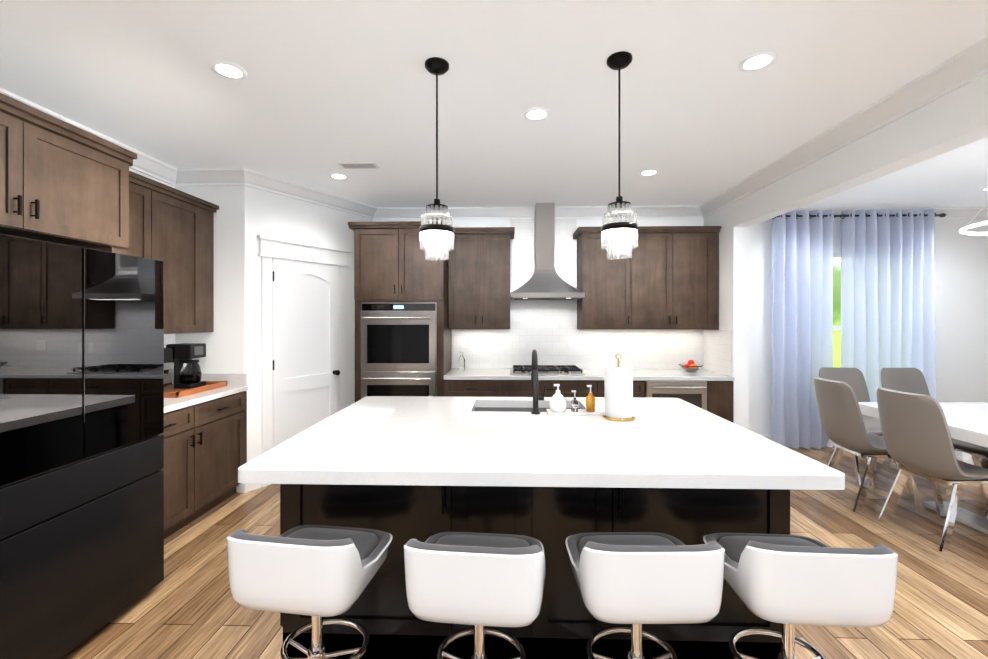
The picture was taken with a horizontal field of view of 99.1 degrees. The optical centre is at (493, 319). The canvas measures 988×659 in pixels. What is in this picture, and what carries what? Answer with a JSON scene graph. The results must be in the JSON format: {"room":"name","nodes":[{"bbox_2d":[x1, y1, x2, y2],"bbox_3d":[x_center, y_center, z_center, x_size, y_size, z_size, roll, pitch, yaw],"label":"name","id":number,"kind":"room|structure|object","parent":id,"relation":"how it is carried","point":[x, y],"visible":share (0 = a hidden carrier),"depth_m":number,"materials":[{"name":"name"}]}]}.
{"room":"dining room and kitchen","nodes":[
{"label":"dining room and kitchen","id":0,"kind":"room"},
{"bbox_2d":[0,0,987,207],"bbox_3d":[1.871,-1.289,0.901,9.670,0.060,8.350,0,0,2],"label":"ceiling","id":1,"kind":"structure","parent":0,"point":[319,93],"depth_m":2.28,"materials":[{"name":"white paint"}]},
{"bbox_2d":[210,61,247,79],"bbox_3d":[-1.341,-1.256,2.134,0.164,0.005,0.164,0,0,2],"label":"recessed light","id":2,"kind":"object","parent":1,"relation":"in","point":[228,70],"visible":1,"depth_m":2.13,"materials":[{"name":"white paint"}]},
{"bbox_2d":[329,173,348,179],"bbox_3d":[-1.368,-1.257,3.715,0.164,0.005,0.164,0,0,2],"label":"recessed light","id":3,"kind":"object","parent":1,"relation":"in","point":[340,176],"visible":1,"depth_m":3.71,"materials":[{"name":"white paint"}]},
{"bbox_2d":[338,162,378,168],"bbox_3d":[-1.105,-1.254,3.448,0.300,0.010,0.120,0,0,2],"label":"ceiling vent","id":4,"kind":"object","parent":1,"relation":"in","point":[360,165],"visible":0.98,"depth_m":3.43,"materials":[{"name":"white metal"}]},
{"bbox_2d":[420,57,453,260],"bbox_3d":[-0.282,-0.777,2.085,0.170,0.964,0.170,0,0,2],"label":"pendant light","id":5,"kind":"object","parent":1,"relation":"hanging from","point":[436,242],"visible":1,"depth_m":2.04,"materials":[{"name":"glass"}]},
{"bbox_2d":[523,108,549,120],"bbox_3d":[0.262,-1.257,2.591,0.164,0.005,0.164,0,0,2],"label":"recessed light","id":6,"kind":"object","parent":1,"relation":"in","point":[535,114],"visible":1,"depth_m":2.59,"materials":[{"name":"white paint"}]},
{"bbox_2d":[601,51,637,259],"bbox_3d":[0.607,-0.777,2.041,0.170,0.964,0.170,0,0,2],"label":"pendant light","id":7,"kind":"object","parent":1,"relation":"hanging from","point":[619,238],"visible":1,"depth_m":2.00,"materials":[{"name":"glass"}]},
{"bbox_2d":[639,169,658,175],"bbox_3d":[1.330,-1.257,3.622,0.164,0.005,0.164,0,0,2],"label":"recessed light","id":8,"kind":"object","parent":1,"relation":"in","point":[649,172],"visible":1,"depth_m":3.62,"materials":[{"name":"white paint"}]},
{"bbox_2d":[738,51,776,71],"bbox_3d":[1.288,-1.256,2.062,0.164,0.005,0.164,0,0,2],"label":"recessed light","id":9,"kind":"object","parent":1,"relation":"in","point":[757,61],"visible":1,"depth_m":2.06,"materials":[{"name":"white paint"}]},
{"bbox_2d":[959,203,987,234],"bbox_3d":[3.944,-0.893,2.991,0.866,0.731,0.866,0,0,2],"label":"ring chandelier","id":10,"kind":"object","parent":1,"relation":"hanging from","point":[962,230],"visible":1,"depth_m":3.23,"materials":[{"name":"white"}]},
{"bbox_2d":[61,447,987,658],"bbox_3d":[1.871,1.511,0.903,9.670,0.060,8.350,0,0,2],"label":"floor","id":11,"kind":"structure","parent":0,"point":[188,607],"depth_m":2.30,"materials":[{"name":"brown wood"}]},
{"bbox_2d":[0,233,163,658],"bbox_3d":[-2.298,0.581,1.890,0.940,1.800,0.887,0,0,2],"label":"fridge","id":12,"kind":"object","parent":11,"relation":"on","point":[81,444],"visible":1,"depth_m":1.84,"materials":[{"name":"black metal"}]},
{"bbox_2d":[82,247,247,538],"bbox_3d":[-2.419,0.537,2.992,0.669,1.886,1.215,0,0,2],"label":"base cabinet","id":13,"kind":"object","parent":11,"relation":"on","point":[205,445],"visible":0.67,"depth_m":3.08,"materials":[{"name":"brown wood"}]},
{"bbox_2d":[164,381,226,397],"bbox_3d":[-2.465,0.544,3.296,0.410,0.040,0.540,0,0,2],"label":"tray","id":14,"kind":"object","parent":13,"relation":"on","point":[178,393],"visible":0.42,"depth_m":3.25,"materials":[{"name":"brown wood"}]},
{"bbox_2d":[164,348,173,391],"bbox_3d":[-2.551,0.387,3.198,0.153,0.330,0.140,0,0,2],"label":"grinder","id":15,"kind":"object","parent":14,"relation":"on","point":[168,371],"visible":0.35,"depth_m":3.21,"materials":[{"name":"silver metal"}]},
{"bbox_2d":[166,343,205,388],"bbox_3d":[-2.490,0.377,3.436,0.233,0.350,0.180,0,0,2],"label":"coffee maker","id":16,"kind":"object","parent":14,"relation":"on","point":[187,372],"visible":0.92,"depth_m":3.37,"materials":[{"name":"black plastic"}]},
{"bbox_2d":[227,525,392,658],"bbox_3d":[-0.633,1.084,1.511,0.452,0.794,0.420,0,0,8],"label":"stool","id":17,"kind":"object","parent":11,"relation":"on","point":[317,573],"visible":1,"depth_m":1.32,"materials":[{"name":"white leather"},{"name":"gray fabric"},{"name":"chrome"}]},
{"bbox_2d":[348,221,450,401],"bbox_3d":[-0.947,0.257,4.492,0.990,2.445,0.706,0,0,2],"label":"tall cabinet","id":18,"kind":"object","parent":11,"relation":"on","point":[402,329],"visible":0.67,"depth_m":4.21,"materials":[{"name":"brown wood"}]},
{"bbox_2d":[404,532,545,658],"bbox_3d":[-0.051,1.084,1.460,0.451,0.794,0.420,0,0,6],"label":"stool","id":19,"kind":"object","parent":11,"relation":"on","point":[479,581],"visible":1,"depth_m":1.26,"materials":[{"name":"white leather"},{"name":"gray fabric"},{"name":"chrome"}]},
{"bbox_2d":[444,380,507,396],"bbox_3d":[-0.181,1.042,4.501,0.626,0.876,0.648,0,0,2],"label":"base cabinet","id":20,"kind":"object","parent":11,"relation":"on","point":[452,388],"depth_m":4.20,"materials":[{"name":"brown wood"}]},
{"bbox_2d":[280,484,789,658],"bbox_3d":[0.177,1.048,2.400,2.214,0.866,1.281,0,0,2],"label":"kitchen island","id":21,"kind":"object","parent":11,"relation":"on","point":[563,627],"depth_m":1.80,"materials":[{"name":"brown wood"}]},
{"bbox_2d":[238,396,844,491],"bbox_3d":[0.174,0.590,2.306,2.260,0.050,1.515,0,0,2],"label":"island countertop","id":22,"kind":"structure","parent":21,"relation":"on","point":[380,441],"depth_m":1.82,"materials":[{"name":"white stone"}]},
{"bbox_2d":[531,349,546,413],"bbox_3d":[0.271,0.377,2.618,0.093,0.377,0.239,0,0,2],"label":"faucet","id":23,"kind":"object","parent":22,"relation":"on","point":[534,383],"visible":1,"depth_m":2.52,"materials":[{"name":"black metal"}]},
{"bbox_2d":[546,384,603,414],"bbox_3d":[0.485,0.478,2.535,0.330,0.174,0.120,0,0,2],"label":"soap tray","id":24,"kind":"object","parent":22,"relation":"on","point":[558,405],"visible":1,"depth_m":2.51,"materials":[{"name":"white ceramic"}]},
{"bbox_2d":[603,353,634,421],"bbox_3d":[0.712,0.380,2.409,0.176,0.370,0.176,0,0,2],"label":"paper towel","id":25,"kind":"object","parent":22,"relation":"on","point":[618,392],"visible":1,"depth_m":2.34,"materials":[{"name":"white paper"}]},
{"bbox_2d":[508,380,603,396],"bbox_3d":[0.583,1.042,4.480,1.019,0.876,0.648,0,0,2],"label":"base cabinet","id":26,"kind":"object","parent":11,"relation":"on","point":[516,388],"depth_m":4.18,"materials":[{"name":"brown wood"}]},
{"bbox_2d":[633,380,647,397],"bbox_3d":[1.235,1.042,4.462,0.522,0.876,0.648,0,0,2],"label":"base cabinet","id":27,"kind":"object","parent":11,"relation":"on","point":[640,387],"depth_m":4.15,"materials":[{"name":"brown wood"}]},
{"bbox_2d":[565,532,724,658],"bbox_3d":[0.495,1.084,1.465,0.458,0.794,0.427,0,0,2],"label":"stool","id":28,"kind":"object","parent":11,"relation":"on","point":[636,580],"visible":1,"depth_m":1.26,"materials":[{"name":"white leather"},{"name":"gray fabric"},{"name":"chrome"}]},
{"bbox_2d":[648,380,711,412],"bbox_3d":[1.767,1.042,4.448,0.666,0.876,0.648,0,0,2],"label":"microwave","id":29,"kind":"object","parent":11,"relation":"on","point":[710,391],"depth_m":4.12,"materials":[{"name":"silver metal"}]},
{"bbox_2d":[444,368,733,379],"bbox_3d":[0.932,0.584,4.474,2.852,0.040,0.641,0,0,2],"label":"countertop","id":30,"kind":"structure","parent":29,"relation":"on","point":[469,373],"depth_m":4.22,"materials":[{"name":"white stone"}]},
{"bbox_2d":[459,352,464,370],"bbox_3d":[-0.353,0.461,4.629,0.070,0.205,0.070,0,0,2],"label":"glass bottle","id":31,"kind":"object","parent":30,"relation":"on","point":[461,363],"visible":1,"depth_m":4.60,"materials":[{"name":"white"}]},
{"bbox_2d":[510,365,585,374],"bbox_3d":[0.554,0.540,4.509,0.760,0.046,0.510,0,0,2],"label":"cooktop","id":32,"kind":"object","parent":30,"relation":"in","point":[545,370],"visible":0.85,"depth_m":4.37,"materials":[{"name":"silver metal"}]},
{"bbox_2d":[678,360,703,371],"bbox_3d":[2.104,0.498,4.502,0.250,0.132,0.250,0,0,2],"label":"fruit bowl","id":33,"kind":"object","parent":30,"relation":"on","point":[690,366],"visible":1,"depth_m":4.46,"materials":[{"name":"clear glass"}]},
{"bbox_2d":[712,380,733,422],"bbox_3d":[2.229,1.042,4.435,0.258,0.876,0.648,0,0,2],"label":"base cabinet","id":34,"kind":"object","parent":11,"relation":"on","point":[722,390],"depth_m":4.13,"materials":[{"name":"brown wood"}]},
{"bbox_2d":[703,533,897,658],"bbox_3d":[1.015,1.084,1.456,0.458,0.794,0.427,0,0,2],"label":"stool","id":35,"kind":"object","parent":11,"relation":"on","point":[788,582],"visible":0.94,"depth_m":1.26,"materials":[{"name":"white leather"},{"name":"gray fabric"},{"name":"chrome"}]},
{"bbox_2d":[819,367,898,484],"bbox_3d":[3.492,0.986,4.040,0.488,0.988,0.618,0,0,2],"label":"dining chair","id":36,"kind":"object","parent":11,"relation":"on","point":[854,378],"visible":0.29,"depth_m":4.22,"materials":[{"name":"grey fabric"}]},
{"bbox_2d":[814,377,927,514],"bbox_3d":[3.001,0.986,3.426,0.622,0.988,0.493,0,0,2],"label":"dining chair","id":37,"kind":"object","parent":11,"relation":"on","point":[841,418],"visible":0.88,"depth_m":3.30,"materials":[{"name":"grey fabric"}]},
{"bbox_2d":[880,368,931,484],"bbox_3d":[4.113,0.986,4.024,0.488,0.988,0.618,0,0,2],"label":"dining chair","id":38,"kind":"object","parent":11,"relation":"on","point":[910,380],"visible":0.35,"depth_m":4.26,"materials":[{"name":"grey fabric"}]},
{"bbox_2d":[858,402,987,533],"bbox_3d":[4.152,1.100,2.929,2.120,0.760,1.425,0,0,2],"label":"dining table","id":39,"kind":"object","parent":11,"relation":"on","point":[967,422],"visible":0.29,"depth_m":3.08,"materials":[{"name":"white"}]},
{"bbox_2d":[876,387,987,551],"bbox_3d":[3.058,0.986,2.908,0.626,0.988,0.498,0,0,2],"label":"dining chair","id":40,"kind":"object","parent":11,"relation":"on","point":[917,438],"visible":1,"depth_m":2.79,"materials":[{"name":"grey leather"}]},
{"bbox_2d":[129,74,987,491],"bbox_3d":[1.871,0.111,0.902,9.670,2.740,8.350,0,0,2],"label":"wall","id":41,"kind":"structure","parent":0,"point":[245,216],"depth_m":4.02,"materials":[{"name":"white paint"}]},
{"bbox_2d":[0,101,135,252],"bbox_3d":[-2.464,-0.672,1.930,0.637,0.524,1.090,0,0,2],"label":"upper cabinet","id":42,"kind":"object","parent":41,"relation":"attached to","point":[63,182],"depth_m":2.10,"materials":[{"name":"brown wood"}]},
{"bbox_2d":[0,87,183,185],"bbox_3d":[-2.784,-1.200,0.312,0.095,0.118,6.620,0,0,2],"label":"crown molding","id":43,"kind":"structure","parent":41,"relation":"attached to","point":[148,165],"depth_m":3.21,"materials":[{"name":"white"}]},
{"bbox_2d":[126,173,203,333],"bbox_3d":[-2.577,-0.427,2.963,0.340,1.074,0.970,0,0,2],"label":"upper cabinet","id":44,"kind":"object","parent":41,"relation":"attached to","point":[169,221],"depth_m":3.19,"materials":[{"name":"brown wood"}]},
{"bbox_2d":[176,168,251,186],"bbox_3d":[-2.351,-1.201,3.564,0.545,0.118,0.095,0,0,2],"label":"crown molding","id":45,"kind":"structure","parent":41,"relation":"attached to","point":[186,176],"depth_m":3.56,"materials":[{"name":"white"}]},
{"bbox_2d":[240,483,261,492],"bbox_3d":[-1.774,1.409,4.184,0.724,0.140,1.204,0,0,2],"label":"baseboard","id":46,"kind":"structure","parent":41,"relation":"attached to","point":[243,488],"depth_m":3.62,"materials":[{"name":"white"}]},
{"bbox_2d":[257,235,351,486],"bbox_3d":[-1.798,0.372,4.097,0.540,2.215,0.878,0,0,2],"label":"door","id":47,"kind":"structure","parent":41,"relation":"attached to","point":[303,336],"depth_m":4.03,"materials":[{"name":"white wood"}]},
{"bbox_2d":[252,170,379,219],"bbox_3d":[-1.724,-1.202,4.190,0.785,0.118,1.170,0,0,2],"label":"crown molding","id":48,"kind":"structure","parent":41,"relation":"attached to","point":[261,181],"depth_m":4.09,"materials":[{"name":"white"}]},
{"bbox_2d":[449,230,512,328],"bbox_3d":[-0.152,-0.413,4.651,0.660,1.044,0.339,0,0,2],"label":"upper cabinet","id":49,"kind":"object","parent":41,"relation":"attached to","point":[479,261],"depth_m":4.49,"materials":[{"name":"brown wood"}]},
{"bbox_2d":[380,205,699,219],"bbox_3d":[0.431,-1.202,4.767,3.680,0.118,0.100,0,0,2],"label":"crown molding","id":50,"kind":"structure","parent":41,"relation":"attached to","point":[681,211],"depth_m":4.76,"materials":[{"name":"white"}]},
{"bbox_2d":[510,203,584,299],"bbox_3d":[0.555,-0.737,4.554,0.748,1.044,0.500,0,0,2],"label":"range hood","id":51,"kind":"object","parent":41,"relation":"attached to","point":[545,281],"visible":1,"depth_m":4.56,"materials":[{"name":"silver metal"}]},
{"bbox_2d":[452,219,731,375],"bbox_3d":[0.934,-0.289,4.503,2.855,1.704,0.599,0,0,2],"label":"tile backsplash","id":52,"kind":"structure","parent":41,"relation":"attached to","point":[549,332],"depth_m":4.80,"materials":[{"name":"white tile"}]},
{"bbox_2d":[473,344,478,353],"bbox_3d":[-0.208,0.339,4.823,0.070,0.114,0.006,0,0,2],"label":"electrical outlet","id":53,"kind":"object","parent":52,"relation":"attached to","point":[475,348],"visible":1,"depth_m":4.82,"materials":[{"name":"white plastic"}]},
{"bbox_2d":[610,344,615,353],"bbox_3d":[1.352,0.339,4.781,0.070,0.114,0.006,0,0,2],"label":"electrical outlet","id":54,"kind":"object","parent":52,"relation":"attached to","point":[612,348],"visible":1,"depth_m":4.78,"materials":[{"name":"white plastic"}]},
{"bbox_2d":[577,230,636,328],"bbox_3d":[1.222,-0.413,4.614,0.568,1.044,0.339,0,0,2],"label":"upper cabinet","id":55,"kind":"object","parent":41,"relation":"attached to","point":[609,287],"depth_m":4.45,"materials":[{"name":"brown wood"}]},
{"bbox_2d":[637,230,719,329],"bbox_3d":[1.875,-0.413,4.596,0.973,1.044,0.339,0,0,2],"label":"upper cabinet","id":56,"kind":"object","parent":41,"relation":"attached to","point":[665,277],"depth_m":4.43,"materials":[{"name":"brown wood"}]},
{"bbox_2d":[759,434,835,446],"bbox_3d":[4.585,1.409,4.847,4.120,0.140,0.016,0,0,2],"label":"baseboard","id":57,"kind":"structure","parent":41,"relation":"attached to","point":[768,436],"depth_m":4.88,"materials":[{"name":"white paint"}]},
{"bbox_2d":[833,244,840,329],"bbox_3d":[4.301,0.104,4.887,1.490,1.930,0.150,0,0,2],"label":"window","id":58,"kind":"structure","parent":41,"relation":"in","point":[837,247],"depth_m":4.93,"materials":[{"name":"white"}]},
{"bbox_2d":[700,36,987,217],"bbox_3d":[2.217,-1.200,0.817,0.095,0.118,7.900,0,0,2],"label":"crown molding","id":59,"kind":"structure","parent":41,"relation":"attached to","point":[960,69],"depth_m":2.51,"materials":[{"name":"white"}]},
{"bbox_2d":[771,208,945,448],"bbox_3d":[4.032,0.112,4.771,2.020,2.675,0.198,0,0,2],"label":"curtain","id":60,"kind":"object","parent":41,"relation":"attached to","point":[887,288],"visible":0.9,"depth_m":4.72,"materials":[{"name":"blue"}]},
{"bbox_2d":[766,207,987,220],"bbox_3d":[4.599,-1.202,4.807,3.930,0.118,0.095,0,0,2],"label":"crown molding","id":61,"kind":"structure","parent":41,"relation":"attached to","point":[951,212],"depth_m":4.78,"materials":[{"name":"white"}]},
{"label":"outside","id":62,"kind":"structure","parent":0,"visible":0},
{"bbox_2d":[833,258,840,367],"bbox_3d":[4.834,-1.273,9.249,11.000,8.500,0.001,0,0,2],"label":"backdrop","id":63,"kind":"structure","parent":62,"point":[836,311],"depth_m":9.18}
]}

